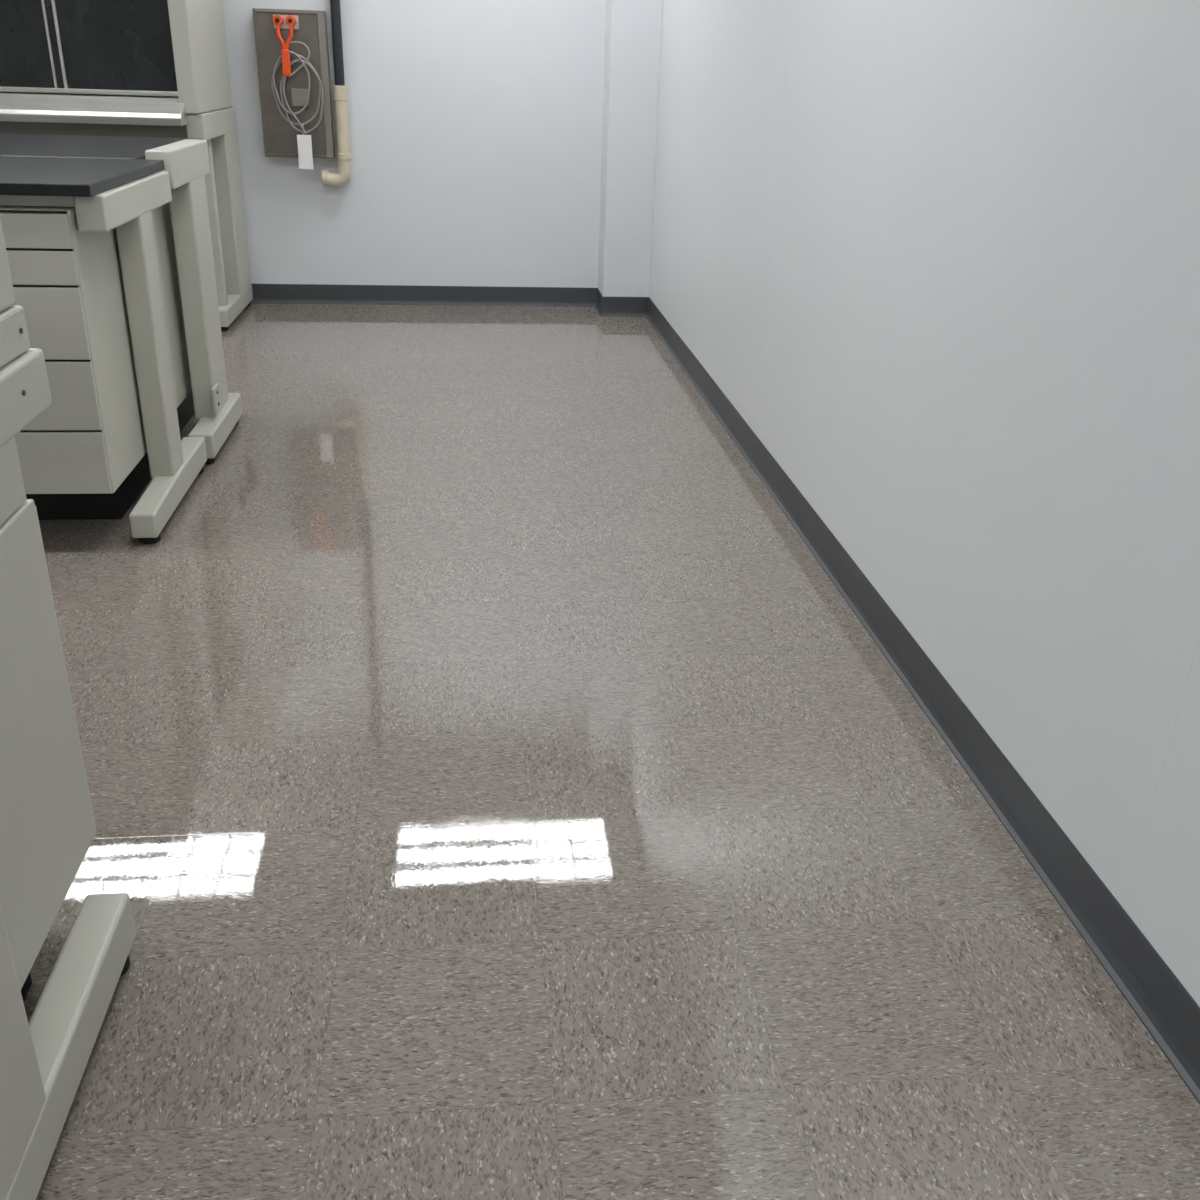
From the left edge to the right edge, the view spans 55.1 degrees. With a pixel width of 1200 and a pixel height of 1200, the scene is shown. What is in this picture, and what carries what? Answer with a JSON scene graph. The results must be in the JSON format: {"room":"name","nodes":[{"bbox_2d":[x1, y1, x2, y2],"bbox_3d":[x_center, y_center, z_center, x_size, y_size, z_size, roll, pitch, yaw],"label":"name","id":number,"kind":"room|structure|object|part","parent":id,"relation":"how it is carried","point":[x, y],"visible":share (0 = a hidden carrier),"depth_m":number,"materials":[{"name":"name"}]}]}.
{"room":"laboratory","nodes":[
{"label":"laboratory","id":0,"kind":"room"},
{"bbox_2d":[222,0,605,287],"bbox_3d":[-1.992,-2.979,5.589,4.555,3.000,0.100,-1,25,-6],"label":"wall","id":1,"kind":"structure","parent":0,"point":[475,126],"depth_m":5.97,"materials":[{"name":"white paint"}]},
{"bbox_2d":[255,8,334,156],"bbox_3d":[-1.517,-2.557,5.712,0.340,0.670,0.135,-1,25,-6],"label":"panel","id":2,"kind":"object","parent":1,"relation":"attached to","point":[281,137],"visible":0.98,"depth_m":5.69,"materials":[{"name":"metal"}]},
{"bbox_2d":[252,8,267,156],"bbox_3d":[-1.679,-2.547,5.680,0.012,0.670,0.008,-1,25,-6],"label":"rim","id":3,"kind":"object","parent":2,"relation":"attached to","point":[253,9],"visible":1,"depth_m":5.67,"materials":[{"name":"metal"}]},
{"bbox_2d":[272,15,282,25],"bbox_3d":[-1.554,-2.796,5.548,0.048,0.048,0.040,-1,25,-6],"label":"handle","id":4,"kind":"object","parent":2,"relation":"attached to","point":[279,17],"visible":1,"depth_m":5.53,"materials":[{"name":"orange plastic"}]},
{"bbox_2d":[276,25,284,48],"bbox_3d":[-1.543,-2.717,5.573,0.046,0.128,0.025,-1,25,-6],"label":"strap","id":5,"kind":"object","parent":4,"relation":"hanging from","point":[278,33],"visible":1,"depth_m":5.56,"materials":[{"name":"plastic"}]},
{"bbox_2d":[281,49,290,75],"bbox_3d":[-1.533,-2.623,5.616,0.040,0.120,0.030,-1,25,-6],"label":"plug","id":6,"kind":"object","parent":5,"relation":"hanging from","point":[285,55],"visible":1,"depth_m":5.60,"materials":[{"name":"plastic"}]},
{"bbox_2d":[282,76,306,133],"bbox_3d":[-1.515,-2.454,5.692,0.102,0.275,0.010,-1,25,-6],"label":"cable","id":7,"kind":"object","parent":6,"relation":"hanging from","point":[285,77],"visible":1,"depth_m":5.69,"materials":[{"name":"grey plastic"}]},
{"bbox_2d":[280,59,323,132],"bbox_3d":[-1.474,-2.490,5.689,0.210,0.335,0.010,-1,25,-6],"label":"cable loop","id":8,"kind":"object","parent":6,"relation":"hanging from","point":[298,60],"visible":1,"depth_m":5.69,"materials":[{"name":"grey plastic"}]},
{"bbox_2d":[297,135,312,168],"bbox_3d":[-1.486,-2.257,5.794,0.070,0.160,0.003,-1,25,-6],"label":"tag","id":9,"kind":"object","parent":8,"relation":"hanging from","point":[304,142],"visible":1,"depth_m":5.79,"materials":[{"name":"white paper"}]},
{"bbox_2d":[272,51,309,114],"bbox_3d":[-1.516,-2.541,5.654,0.180,0.286,0.010,-1,25,-6],"label":"cable loop","id":10,"kind":"object","parent":5,"relation":"hanging from","point":[291,52],"visible":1,"depth_m":5.65,"materials":[{"name":"grey plastic"}]},
{"bbox_2d":[271,54,320,125],"bbox_3d":[-1.499,-2.519,5.679,0.241,0.325,0.010,-1,25,-6],"label":"cable loop","id":11,"kind":"object","parent":5,"relation":"hanging from","point":[302,57],"visible":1,"depth_m":5.69,"materials":[{"name":"grey plastic"}]},
{"bbox_2d":[273,15,298,28],"bbox_3d":[-1.522,-2.803,5.577,0.120,0.060,0.010,-1,25,-6],"label":"plate","id":12,"kind":"object","parent":2,"relation":"attached to","point":[284,25],"visible":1,"depth_m":5.58,"materials":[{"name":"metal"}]},
{"bbox_2d":[285,15,295,25],"bbox_3d":[-1.494,-2.797,5.555,0.048,0.048,0.040,-1,25,-6],"label":"handle","id":13,"kind":"object","parent":2,"relation":"attached to","point":[293,23],"visible":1,"depth_m":5.54,"materials":[{"name":"orange plastic"}]},
{"bbox_2d":[285,26,292,48],"bbox_3d":[-1.509,-2.725,5.573,0.049,0.110,0.023,-1,25,-6],"label":"strap","id":14,"kind":"object","parent":13,"relation":"hanging from","point":[290,36],"visible":1,"depth_m":5.57,"materials":[{"name":"plastic"}]},
{"bbox_2d":[289,41,309,76],"bbox_3d":[-1.469,-2.637,5.611,0.112,0.161,0.010,-1,25,-6],"label":"cable tail","id":15,"kind":"object","parent":14,"relation":"hanging from","point":[292,42],"visible":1,"depth_m":5.61,"materials":[{"name":"grey plastic"}]},
{"bbox_2d":[267,154,326,157],"bbox_3d":[-1.537,-2.253,5.834,0.293,0.015,0.008,-1,25,-6],"label":"rim","id":16,"kind":"object","parent":2,"relation":"attached to","point":[268,155],"visible":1,"depth_m":5.83,"materials":[{"name":"metal"}]},
{"bbox_2d":[291,89,309,106],"bbox_3d":[-1.489,-2.497,5.716,0.085,0.080,0.025,-1,25,-6],"label":"outlet box","id":17,"kind":"object","parent":2,"relation":"attached to","point":[299,96],"visible":1,"depth_m":5.70,"materials":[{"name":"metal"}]},
{"bbox_2d":[317,10,333,157],"bbox_3d":[-1.364,-2.553,5.714,0.035,0.670,0.008,-1,25,-6],"label":"rim","id":18,"kind":"object","parent":2,"relation":"attached to","point":[320,14],"visible":1,"depth_m":5.70,"materials":[{"name":"metal"}]},
{"bbox_2d":[322,0,351,186],"bbox_3d":[-1.317,-3.224,5.448,0.156,2.397,0.089,-1,25,-6],"label":"drain pipe","id":19,"kind":"object","parent":1,"relation":"attached to","point":[340,92],"visible":1,"depth_m":5.78,"materials":[{"name":"beige plastic"}]},
{"bbox_2d":[250,284,596,306],"bbox_3d":[-2.153,-1.639,6.135,4.306,0.101,0.016,-1,25,-6],"label":"baseboard","id":20,"kind":"structure","parent":1,"relation":"attached to","point":[262,293],"depth_m":6.27,"materials":[{"name":"black rubber"}]},
{"bbox_2d":[595,288,602,315],"bbox_3d":[-0.008,-1.623,6.256,0.016,0.101,0.264,-1,25,-6],"label":"baseboard","id":21,"kind":"structure","parent":1,"relation":"attached to","point":[599,306],"depth_m":6.24,"materials":[{"name":"black rubber"}]},
{"bbox_2d":[23,303,1199,1199],"bbox_3d":[-1.577,0.275,2.305,4.755,0.100,8.850,-1,25,-6],"label":"floor","id":22,"kind":"structure","parent":0,"point":[496,791],"depth_m":1.97,"materials":[{"name":"plastic"}]},
{"bbox_2d":[0,218,135,1199],"bbox_3d":[-1.467,-0.114,0.956,1.694,1.750,0.886,-1,25,-6],"label":"lab bench","id":23,"kind":"object","parent":22,"relation":"on","point":[48,825],"visible":1,"depth_m":1.45,"materials":[{"name":"beige metal"}]},
{"bbox_3d":[-0.659,-0.159,1.006,0.053,0.052,0.765,-1,25,-6],"label":"arm plate","id":24,"kind":"part","parent":23,"relation":"part of","materials":[{"name":"grey metal"}]},
{"bbox_3d":[-0.657,0.302,1.098,0.060,0.735,0.220,-1,25,-6],"label":"post","id":25,"kind":"part","parent":23,"relation":"part of","materials":[{"name":"grey metal"}]},
{"bbox_3d":[-0.656,-0.101,1.031,0.062,0.072,0.800,-1,25,-6],"label":"arm","id":26,"kind":"part","parent":23,"relation":"part of"},
{"bbox_3d":[-0.993,-0.053,1.526,0.490,0.149,0.011,-1,25,-6],"label":"drawer","id":27,"kind":"part","parent":23,"relation":"part of","materials":[{"name":"grey metal"}]},
{"bbox_3d":[-0.998,0.099,1.596,0.490,0.174,0.011,-1,25,-6],"label":"drawer","id":28,"kind":"part","parent":23,"relation":"part of","materials":[{"name":"grey metal"}]},
{"bbox_3d":[-1.004,0.267,1.675,0.490,0.184,0.011,-1,25,-6],"label":"drawer","id":29,"kind":"part","parent":23,"relation":"part of","materials":[{"name":"grey metal"}]},
{"bbox_2d":[0,156,206,543],"bbox_3d":[-2.033,-0.680,3.100,1.653,0.932,0.735,-1,25,-6],"label":"lab bench","id":30,"kind":"object","parent":22,"relation":"on","point":[79,237],"visible":0.97,"depth_m":2.96,"materials":[{"name":"beige metal"}]},
{"bbox_3d":[-1.491,-0.868,2.695,0.481,0.079,0.011,-1,25,-6],"label":"drawer","id":31,"kind":"part","parent":30,"relation":"part of","materials":[{"name":"grey metal"}]},
{"bbox_3d":[-1.494,-0.791,2.731,0.481,0.079,0.011,-1,25,-6],"label":"drawer","id":32,"kind":"part","parent":30,"relation":"part of","materials":[{"name":"grey metal"}]},
{"bbox_3d":[-1.498,-0.671,2.786,0.481,0.174,0.011,-1,25,-6],"label":"drawer","id":33,"kind":"part","parent":30,"relation":"part of","materials":[{"name":"grey metal"}]},
{"bbox_3d":[-1.504,-0.507,2.862,0.481,0.174,0.011,-1,25,-6],"label":"drawer","id":34,"kind":"part","parent":30,"relation":"part of","materials":[{"name":"grey metal"}]},
{"bbox_3d":[-1.509,-0.349,2.936,0.481,0.164,0.011,-1,25,-6],"label":"drawer","id":35,"kind":"part","parent":30,"relation":"part of","materials":[{"name":"grey metal"}]},
{"bbox_2d":[0,156,164,196],"bbox_3d":[-2.031,-1.090,2.908,1.630,0.027,0.735,-1,25,-6],"label":"countertop","id":36,"kind":"structure","parent":30,"relation":"on","point":[19,175],"depth_m":2.89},
{"bbox_3d":[-1.244,-1.058,3.029,0.070,0.084,0.670,-1,25,-6],"label":"arm","id":37,"kind":"part","parent":30,"relation":"part of"},
{"bbox_3d":[-1.259,-0.709,3.225,0.068,0.735,0.130,-1,25,-6],"label":"post","id":38,"kind":"part","parent":30,"relation":"part of","materials":[{"name":"grey metal"}]},
{"bbox_2d":[0,133,242,463],"bbox_3d":[-2.114,-1.051,3.864,1.672,0.955,0.950,-1,25,-6],"label":"lab bench","id":39,"kind":"object","parent":22,"relation":"on","point":[182,233],"visible":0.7,"depth_m":3.72,"materials":[{"name":"beige metal"}]},
{"bbox_2d":[0,133,201,158],"bbox_3d":[-2.163,-1.450,3.671,1.545,0.027,0.950,-1,25,-6],"label":"countertop","id":40,"kind":"structure","parent":39,"relation":"on","point":[24,145],"depth_m":3.70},
{"bbox_3d":[-1.308,-1.361,3.579,0.073,0.105,0.530,-1,25,-6],"label":"arm","id":41,"kind":"part","parent":39,"relation":"part of"},
{"bbox_3d":[-1.327,-1.001,3.813,0.071,0.765,0.230,-1,25,-6],"label":"post","id":42,"kind":"part","parent":39,"relation":"part of","materials":[{"name":"grey metal"}]},
{"bbox_2d":[0,0,252,330],"bbox_3d":[-2.667,-2.443,5.159,1.800,2.350,0.924,-1,25,-6],"label":"fume hood","id":43,"kind":"object","parent":22,"relation":"on","point":[122,68],"visible":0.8,"depth_m":4.96,"materials":[{"name":"metal"}]},
{"bbox_3d":[-2.650,-2.200,4.945,1.640,0.020,0.040,-1,25,-6],"label":"sash handle","id":44,"kind":"part","parent":43,"relation":"part of","materials":[{"name":"metal"}]},
{"bbox_3d":[-2.642,-2.468,4.830,1.640,0.565,0.008,-1,25,-6],"label":"glass","id":45,"kind":"part","parent":43,"relation":"part of","materials":[{"name":"black glass"}]},
{"bbox_3d":[-2.644,-2.050,5.010,1.650,0.085,0.050,-1,25,-6],"label":"rail","id":46,"kind":"part","parent":43,"relation":"part of","materials":[{"name":"metal"}]},
{"bbox_3d":[-1.814,-2.919,5.094,0.078,1.380,0.820,-1,25,-6],"label":"panel","id":47,"kind":"part","parent":43,"relation":"part of","materials":[{"name":"beige metal"}]},
{"bbox_3d":[-1.824,-2.247,5.419,0.075,0.108,0.800,-1,25,-6],"label":"arm","id":48,"kind":"part","parent":43,"relation":"part of"},
{"bbox_3d":[-1.827,-1.778,5.428,0.050,0.770,0.060,-1,25,-6],"label":"leg","id":49,"kind":"part","parent":43,"relation":"part of","materials":[{"name":"grey metal"}]},
{"bbox_3d":[-1.863,-1.958,5.817,0.073,0.775,0.320,-1,25,-6],"label":"post","id":50,"kind":"part","parent":43,"relation":"part of","materials":[{"name":"grey metal"}]},
{"bbox_2d":[598,0,662,296],"bbox_3d":[0.168,-2.940,5.660,0.249,3.000,0.260,-1,25,-6],"label":"wall column","id":51,"kind":"structure","parent":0,"point":[633,28],"depth_m":5.82,"materials":[{"name":"white paint"}]},
{"bbox_2d":[602,297,648,316],"bbox_3d":[0.136,-1.568,6.148,0.253,0.101,0.016,-1,25,-6],"label":"baseboard","id":52,"kind":"structure","parent":51,"relation":"attached to","point":[612,306],"depth_m":6.15,"materials":[{"name":"rubber"}]},
{"bbox_2d":[649,0,1199,1006],"bbox_3d":[0.783,-1.170,1.903,0.100,3.000,8.650,-1,25,-6],"label":"wall","id":53,"kind":"structure","parent":0,"point":[979,365],"depth_m":2.09,"materials":[{"name":"white paint"}]},
{"bbox_2d":[754,0,792,426],"bbox_3d":[0.568,-1.884,3.303,0.001,2.900,0.003,-1,25,-6],"label":"trim","id":54,"kind":"structure","parent":53,"relation":"attached to","point":[792,0],"depth_m":3.60,"materials":[{"name":"grey paint"}]},
{"bbox_2d":[646,298,1199,1104],"bbox_3d":[0.696,0.200,2.392,0.016,0.101,8.390,-1,25,-6],"label":"baseboard","id":55,"kind":"structure","parent":53,"relation":"attached to","point":[1163,1005],"depth_m":2.10,"materials":[{"name":"black rubber"}]},
{"bbox_2d":[1122,631,1199,907],"bbox_3d":[0.825,-0.853,1.107,0.001,2.900,0.003,-1,25,-6],"label":"trim","id":56,"kind":"structure","parent":53,"relation":"attached to","point":[1199,631],"depth_m":1.61,"materials":[{"name":"grey paint"}]}
]}

